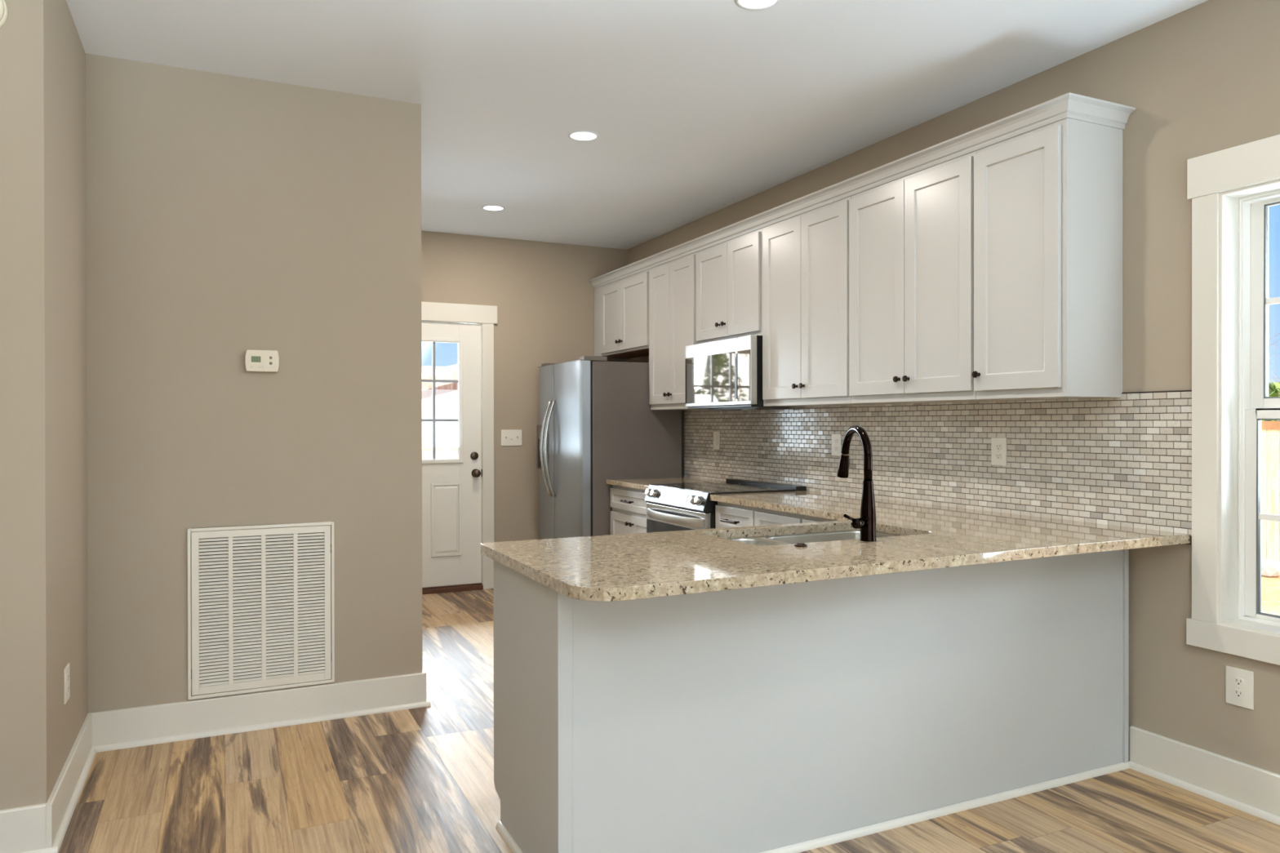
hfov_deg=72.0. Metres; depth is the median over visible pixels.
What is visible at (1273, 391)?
evergreen shrub
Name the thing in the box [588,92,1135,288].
crown molding
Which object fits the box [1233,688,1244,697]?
receptacle
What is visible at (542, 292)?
wall
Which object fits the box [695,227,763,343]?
upper cabinet
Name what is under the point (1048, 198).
upper cabinet
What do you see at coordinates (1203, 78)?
wall
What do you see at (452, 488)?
door
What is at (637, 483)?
countertop
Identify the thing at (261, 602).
air vent
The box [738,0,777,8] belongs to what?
diffuser
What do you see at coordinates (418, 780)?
floor
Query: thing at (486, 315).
door frame
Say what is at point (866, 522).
faucet
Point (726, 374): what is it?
microwave
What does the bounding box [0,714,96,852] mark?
baseboard
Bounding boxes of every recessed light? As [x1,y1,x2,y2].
[481,204,505,210]
[568,130,599,141]
[734,0,780,10]
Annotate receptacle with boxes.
[995,444,1001,449]
[995,453,1001,458]
[1233,677,1244,685]
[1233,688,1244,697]
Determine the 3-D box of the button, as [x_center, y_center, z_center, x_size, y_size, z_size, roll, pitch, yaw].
[0.511,0.376,2.805,0.042,0.010,0.042,0,0,-25]
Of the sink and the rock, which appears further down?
the rock
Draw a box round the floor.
[58,588,1279,852]
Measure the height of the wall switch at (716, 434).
0.124 m
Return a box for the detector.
[0,0,7,26]
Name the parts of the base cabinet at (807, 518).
drawer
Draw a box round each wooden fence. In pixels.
[422,442,457,459]
[1261,421,1279,562]
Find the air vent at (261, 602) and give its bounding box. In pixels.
[186,521,334,699]
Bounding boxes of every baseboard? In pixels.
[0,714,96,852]
[87,670,431,752]
[1128,725,1279,825]
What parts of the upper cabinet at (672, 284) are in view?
door, door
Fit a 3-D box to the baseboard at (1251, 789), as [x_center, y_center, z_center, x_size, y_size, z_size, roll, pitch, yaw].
[2.987,1.204,0.863,0.031,0.150,5.388,0,0,-25]
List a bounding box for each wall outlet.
[63,662,70,704]
[831,434,841,456]
[991,437,1006,466]
[1225,665,1253,710]
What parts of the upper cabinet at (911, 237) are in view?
door, knob, knob, door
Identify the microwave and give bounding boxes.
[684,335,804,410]
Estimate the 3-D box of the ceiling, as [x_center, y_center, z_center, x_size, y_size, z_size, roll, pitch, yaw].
[-0.541,-1.501,1.687,5.960,0.080,10.201,0,0,-25]
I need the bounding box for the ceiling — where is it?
[66,0,1208,249]
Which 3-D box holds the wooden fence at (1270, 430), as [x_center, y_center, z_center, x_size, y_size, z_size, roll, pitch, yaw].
[8.927,0.844,7.571,0.080,1.800,14.009,0,0,-25]
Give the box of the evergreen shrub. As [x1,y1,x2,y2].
[1261,381,1279,421]
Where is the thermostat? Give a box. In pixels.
[244,349,279,372]
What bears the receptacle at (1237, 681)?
attached to the wall outlet at (1239, 682)
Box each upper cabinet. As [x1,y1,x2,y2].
[594,268,650,359]
[648,251,708,409]
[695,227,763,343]
[762,195,879,406]
[848,151,1017,404]
[971,117,1122,399]
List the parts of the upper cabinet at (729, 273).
door, door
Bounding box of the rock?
[1261,558,1279,577]
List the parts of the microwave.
door glass, door, pocket handle, control panel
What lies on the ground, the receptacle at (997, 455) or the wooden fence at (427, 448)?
the wooden fence at (427, 448)
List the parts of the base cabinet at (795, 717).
panel, corner trim, shoe molding, wall trim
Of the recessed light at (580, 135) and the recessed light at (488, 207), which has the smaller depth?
the recessed light at (580, 135)
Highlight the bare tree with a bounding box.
[1268,325,1279,396]
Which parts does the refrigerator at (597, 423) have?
dispenser panel, dispenser frame, handle, door, handle, door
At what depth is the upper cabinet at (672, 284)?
5.98 m
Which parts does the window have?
frame, sash, sash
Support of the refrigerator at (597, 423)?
on the floor
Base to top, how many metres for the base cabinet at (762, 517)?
0.862 m
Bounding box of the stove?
[644,478,806,533]
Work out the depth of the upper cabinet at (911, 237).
3.88 m
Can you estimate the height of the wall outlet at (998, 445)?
0.122 m
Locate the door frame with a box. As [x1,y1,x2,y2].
[421,302,497,589]
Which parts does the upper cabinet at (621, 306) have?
door, door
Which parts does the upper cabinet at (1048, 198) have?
knob, door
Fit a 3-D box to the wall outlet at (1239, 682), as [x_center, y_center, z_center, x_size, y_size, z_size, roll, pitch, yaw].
[2.007,0.874,2.950,0.008,0.126,0.088,0,0,-25]
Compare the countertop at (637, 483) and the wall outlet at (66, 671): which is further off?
the countertop at (637, 483)
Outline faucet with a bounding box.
[836,425,876,542]
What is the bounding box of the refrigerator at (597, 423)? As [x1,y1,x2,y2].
[536,355,681,539]
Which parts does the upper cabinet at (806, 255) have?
door, knob, knob, door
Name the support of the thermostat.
attached to the wall at (227, 216)
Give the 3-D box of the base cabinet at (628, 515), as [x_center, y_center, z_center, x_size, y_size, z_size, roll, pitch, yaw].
[0.196,0.833,5.975,0.661,0.862,0.676,0,0,-25]
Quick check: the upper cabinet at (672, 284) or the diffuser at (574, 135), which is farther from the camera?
the upper cabinet at (672, 284)
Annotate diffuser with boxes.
[570,132,596,140]
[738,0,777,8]
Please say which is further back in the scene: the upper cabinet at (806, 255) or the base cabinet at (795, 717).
the upper cabinet at (806, 255)
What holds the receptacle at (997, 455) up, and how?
attached to the wall outlet at (998, 445)
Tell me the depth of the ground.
9.09 m
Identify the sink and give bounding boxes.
[727,529,901,545]
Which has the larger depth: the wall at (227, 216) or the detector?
the wall at (227, 216)
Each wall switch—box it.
[501,429,521,445]
[713,431,719,449]
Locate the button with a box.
[793,542,807,546]
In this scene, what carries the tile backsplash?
attached to the wall at (1203, 78)
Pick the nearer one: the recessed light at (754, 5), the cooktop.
the recessed light at (754, 5)
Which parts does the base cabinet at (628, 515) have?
door, pull handle, drawer, door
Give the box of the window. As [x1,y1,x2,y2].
[1186,134,1279,665]
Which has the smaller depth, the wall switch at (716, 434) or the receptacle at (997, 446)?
the receptacle at (997, 446)
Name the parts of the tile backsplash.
edge trim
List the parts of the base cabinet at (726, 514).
pull handle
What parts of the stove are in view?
control knob, control knob, handle, oven door, control panel, control knob, control knob, trim, trim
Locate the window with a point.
(1231, 191)
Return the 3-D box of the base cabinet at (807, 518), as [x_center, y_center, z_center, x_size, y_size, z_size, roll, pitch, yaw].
[1.145,0.839,3.978,0.661,0.862,0.598,0,0,-25]
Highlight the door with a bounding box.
[421,320,483,594]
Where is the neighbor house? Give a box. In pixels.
[422,364,457,449]
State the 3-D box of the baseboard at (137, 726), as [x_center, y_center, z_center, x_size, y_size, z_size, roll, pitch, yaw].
[-2.133,1.197,4.942,1.336,0.150,2.691,0,0,-25]
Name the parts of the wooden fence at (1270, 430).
rail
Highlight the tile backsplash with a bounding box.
[684,390,1191,544]
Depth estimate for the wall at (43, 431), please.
2.63 m
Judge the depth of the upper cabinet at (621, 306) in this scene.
6.70 m
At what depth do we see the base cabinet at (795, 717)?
2.69 m
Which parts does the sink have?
bowl, bowl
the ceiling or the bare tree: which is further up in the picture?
the ceiling
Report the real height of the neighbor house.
3.770 m
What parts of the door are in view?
glass frame, raised panel, knob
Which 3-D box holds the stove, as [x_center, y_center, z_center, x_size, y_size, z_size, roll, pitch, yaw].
[0.472,0.796,5.300,0.719,0.901,0.780,0,0,-25]
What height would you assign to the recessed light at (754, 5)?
0.005 m
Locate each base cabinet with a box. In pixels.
[493,549,1129,852]
[609,484,646,534]
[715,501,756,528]
[754,507,804,525]
[802,515,838,523]
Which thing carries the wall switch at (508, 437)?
attached to the wall at (542, 292)
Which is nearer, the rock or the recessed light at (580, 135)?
the recessed light at (580, 135)
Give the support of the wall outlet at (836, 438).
attached to the tile backsplash
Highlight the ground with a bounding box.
[1261,576,1279,615]
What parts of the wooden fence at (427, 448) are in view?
rail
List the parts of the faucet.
lever, spout, handle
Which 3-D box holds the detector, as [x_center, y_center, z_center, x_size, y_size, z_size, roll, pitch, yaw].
[-1.923,-1.222,2.546,0.152,0.152,0.044,0,0,-25]
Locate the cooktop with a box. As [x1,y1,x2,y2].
[650,481,795,494]
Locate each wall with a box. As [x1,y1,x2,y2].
[0,0,88,810]
[85,53,422,712]
[421,231,627,542]
[627,0,1279,774]
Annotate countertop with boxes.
[480,490,1190,601]
[606,476,724,489]

